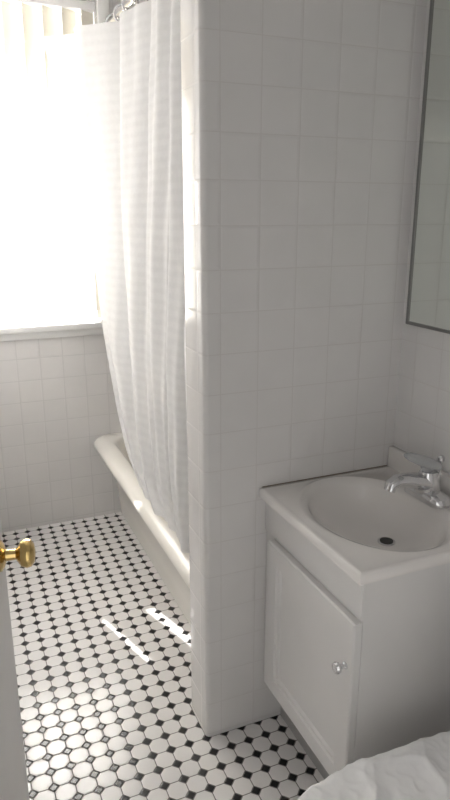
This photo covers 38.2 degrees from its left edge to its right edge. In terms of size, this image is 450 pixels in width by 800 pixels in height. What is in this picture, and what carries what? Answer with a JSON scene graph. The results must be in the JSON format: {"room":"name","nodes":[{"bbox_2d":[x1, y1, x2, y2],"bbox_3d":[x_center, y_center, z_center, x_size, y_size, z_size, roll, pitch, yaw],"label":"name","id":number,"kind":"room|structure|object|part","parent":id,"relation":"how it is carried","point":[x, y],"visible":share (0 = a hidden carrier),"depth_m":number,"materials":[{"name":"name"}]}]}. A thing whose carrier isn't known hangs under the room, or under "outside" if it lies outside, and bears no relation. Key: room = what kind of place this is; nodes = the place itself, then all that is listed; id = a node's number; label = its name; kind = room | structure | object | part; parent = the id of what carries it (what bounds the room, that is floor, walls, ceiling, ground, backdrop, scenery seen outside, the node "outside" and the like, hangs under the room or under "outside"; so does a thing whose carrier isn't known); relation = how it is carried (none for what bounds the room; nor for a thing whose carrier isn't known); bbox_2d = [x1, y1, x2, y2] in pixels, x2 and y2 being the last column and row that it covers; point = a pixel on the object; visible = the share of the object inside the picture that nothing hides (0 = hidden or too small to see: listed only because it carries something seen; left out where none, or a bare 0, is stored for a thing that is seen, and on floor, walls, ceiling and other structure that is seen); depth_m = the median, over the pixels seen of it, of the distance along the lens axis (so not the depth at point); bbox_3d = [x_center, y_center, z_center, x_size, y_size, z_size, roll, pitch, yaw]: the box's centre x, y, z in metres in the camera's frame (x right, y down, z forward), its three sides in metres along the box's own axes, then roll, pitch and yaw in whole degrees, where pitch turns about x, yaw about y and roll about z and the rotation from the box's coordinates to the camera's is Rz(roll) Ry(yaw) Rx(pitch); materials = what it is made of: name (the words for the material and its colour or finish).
{"room":"bathroom","nodes":[
{"label":"bathroom","id":0,"kind":"room"},
{"bbox_2d":[0,0,146,532],"bbox_3d":[-0.695,-0.626,3.202,1.750,2.550,0.150,-7,17,-22],"label":"wall","id":1,"kind":"structure","parent":0,"point":[57,398],"depth_m":3.27,"materials":[{"name":"tile"}]},
{"bbox_2d":[0,2,96,323],"bbox_3d":[-0.975,-1.063,2.999,0.795,1.409,0.040,-7,17,-22],"label":"window","id":2,"kind":"structure","parent":1,"relation":"in","point":[19,318],"depth_m":3.17,"materials":[{"name":"white paint"}]},
{"bbox_2d":[0,0,100,323],"bbox_3d":[-0.947,-1.048,2.935,0.789,1.400,0.047,-7,17,-22],"label":"vertical blinds","id":3,"kind":"object","parent":2,"relation":"attached to","point":[69,8],"visible":0.84,"depth_m":3.00,"materials":[{"name":"plastic"}]},
{"bbox_2d":[0,318,103,340],"bbox_3d":[-0.953,-0.335,3.138,0.925,0.066,0.190,-7,17,-22],"label":"sill","id":4,"kind":"structure","parent":1,"relation":"attached to","point":[88,326],"depth_m":3.12,"materials":[{"name":"white paint"}]},
{"bbox_2d":[97,0,108,22],"bbox_3d":[-0.927,-1.048,2.885,0.895,1.475,0.018,-7,17,-22],"label":"window frame","id":5,"kind":"structure","parent":1,"relation":"attached to","point":[102,5],"depth_m":2.86,"materials":[{"name":"white paint"}]},
{"bbox_2d":[102,0,148,22],"bbox_3d":[-0.262,-1.417,2.220,0.075,0.081,1.490,-7,17,-22],"label":"shower curtain rod","id":6,"kind":"object","parent":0,"point":[128,4],"depth_m":2.52,"materials":[{"name":"silver metal"}]},
{"bbox_2d":[2,512,323,799],"bbox_3d":[0.052,1.133,1.864,1.750,0.100,3.990,-7,17,-22],"label":"floor","id":7,"kind":"structure","parent":0,"point":[102,644],"depth_m":2.21,"materials":[{"name":"tile"}]},
{"bbox_2d":[94,432,190,625],"bbox_3d":[-0.029,0.551,2.893,0.797,0.455,1.502,-7,17,-22],"label":"bathtub","id":8,"kind":"object","parent":7,"relation":"on","point":[161,544],"visible":0.2,"depth_m":2.77,"materials":[{"name":"ceramic"}]},
{"bbox_2d":[259,446,449,779],"bbox_3d":[0.391,0.646,1.802,0.484,0.871,0.502,-7,17,-22],"label":"bathroom vanity","id":9,"kind":"object","parent":7,"relation":"on","point":[357,647],"visible":0.94,"depth_m":1.62,"materials":[{"name":"white laminate"}]},
{"bbox_3d":[0.215,0.680,1.713,0.021,0.483,0.432,-7,17,-22],"label":"door panel","id":10,"kind":"part","parent":9,"relation":"part of","materials":[{"name":"white laminate"}]},
{"bbox_3d":[0.213,0.387,1.657,0.007,0.098,0.485,-7,17,-22],"label":"rail","id":11,"kind":"part","parent":9,"relation":"part of","materials":[{"name":"white laminate"}]},
{"bbox_3d":[0.265,0.617,1.502,0.032,0.029,0.029,-7,17,-22],"label":"knob","id":12,"kind":"part","parent":9,"relation":"part of","materials":[{"name":"silver metal"}]},
{"bbox_2d":[259,466,449,585],"bbox_3d":[0.405,0.338,1.719,0.456,0.112,0.500,-7,17,-22],"label":"basin","id":13,"kind":"object","parent":9,"relation":"in","point":[349,530],"depth_m":1.74,"materials":[{"name":"ceramic"}]},
{"bbox_2d":[384,452,449,508],"bbox_3d":[0.501,0.208,1.733,0.175,0.131,0.156,-7,17,-22],"label":"faucet","id":14,"kind":"object","parent":9,"relation":"on","point":[424,485],"visible":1,"depth_m":1.72,"materials":[{"name":"silver metal"}]},
{"bbox_3d":[0.492,0.225,1.734,0.154,0.067,0.062,-7,17,-22],"label":"spout","id":15,"kind":"part","parent":14,"relation":"part of","materials":[{"name":"silver metal"}]},
{"bbox_3d":[0.528,0.172,1.739,0.101,0.065,0.049,-4,16,-13],"label":"lever handle","id":16,"kind":"part","parent":14,"relation":"part of","materials":[{"name":"silver metal"}]},
{"bbox_3d":[0.578,0.201,1.750,0.020,0.109,0.020,-7,17,-22],"label":"lift rod","id":17,"kind":"part","parent":14,"relation":"part of","materials":[{"name":"silver metal"}]},
{"bbox_3d":[0.488,0.853,1.273,0.734,0.762,0.431,-7,17,-22],"label":"toilet","id":18,"kind":"object","parent":7,"relation":"on","visible":0},
{"bbox_2d":[298,731,449,799],"bbox_3d":[0.359,0.855,1.220,0.577,0.119,0.446,-7,17,-22],"label":"towel","id":19,"kind":"object","parent":18,"relation":"on","point":[419,769],"visible":1,"depth_m":1.33,"materials":[{"name":"white fabric"}]},
{"bbox_2d":[180,0,426,736],"bbox_3d":[0.336,-0.252,1.889,0.913,2.550,0.147,-7,17,-22],"label":"wall partition","id":20,"kind":"structure","parent":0,"point":[300,117],"depth_m":1.72,"materials":[{"name":"white tile"}]},
{"bbox_2d":[394,0,449,473],"bbox_3d":[1.057,-0.004,1.018,0.290,2.550,2.083,-7,17,-22],"label":"wall","id":21,"kind":"structure","parent":0,"point":[422,422],"depth_m":1.83,"materials":[{"name":"tile"}]},
{"bbox_2d":[388,446,449,496],"bbox_3d":[0.606,0.234,1.777,0.020,0.066,0.500,-7,17,-22],"label":"backsplash","id":22,"kind":"structure","parent":21,"relation":"attached to","point":[396,460],"depth_m":1.92,"materials":[{"name":"stone"}]},
{"bbox_2d":[406,0,449,333],"bbox_3d":[0.674,-0.567,1.389,0.015,0.930,0.782,-7,17,-22],"label":"wall mirror","id":23,"kind":"object","parent":21,"relation":"attached to","point":[428,299],"depth_m":1.70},
{"label":"outside","id":24,"kind":"structure","parent":0,"visible":0},
{"bbox_2d":[0,6,81,43],"bbox_3d":[-1.326,-2.452,3.234,3.500,1.156,0.020,-7,17,-22],"label":"roof eave","id":25,"kind":"object","parent":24,"point":[19,10],"visible":0.02,"depth_m":3.49,"materials":[{"name":"white paint"}]},
{"bbox_3d":[0.388,-0.505,2.775,0.100,2.550,1.510,-7,17,-22],"label":"wall","id":26,"kind":"structure","parent":0,"visible":0},
{"bbox_2d":[42,0,188,552],"bbox_3d":[-0.333,-0.498,2.431,0.200,1.801,1.382,-9,18,-29],"label":"shower curtain","id":27,"kind":"object","parent":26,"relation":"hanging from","point":[118,84],"visible":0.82,"depth_m":2.46,"materials":[{"name":"fabric"}]},
{"bbox_3d":[-0.698,-0.047,1.170,0.100,2.550,3.740,-7,17,-22],"label":"wall","id":28,"kind":"structure","parent":0,"visible":0},
{"bbox_2d":[0,520,29,799],"bbox_3d":[-0.374,0.295,0.897,0.036,2.018,0.788,-3,16,-12],"label":"door","id":29,"kind":"structure","parent":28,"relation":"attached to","point":[13,772],"depth_m":1.26,"materials":[{"name":"paint"}]},
{"bbox_2d":[0,538,35,571],"bbox_3d":[-0.397,0.295,1.245,0.066,0.060,0.060,-3,16,-12],"label":"handle","id":30,"kind":"object","parent":29,"relation":"attached to","point":[25,552],"visible":1,"depth_m":1.23,"materials":[{"name":"gold metal"}]}
]}

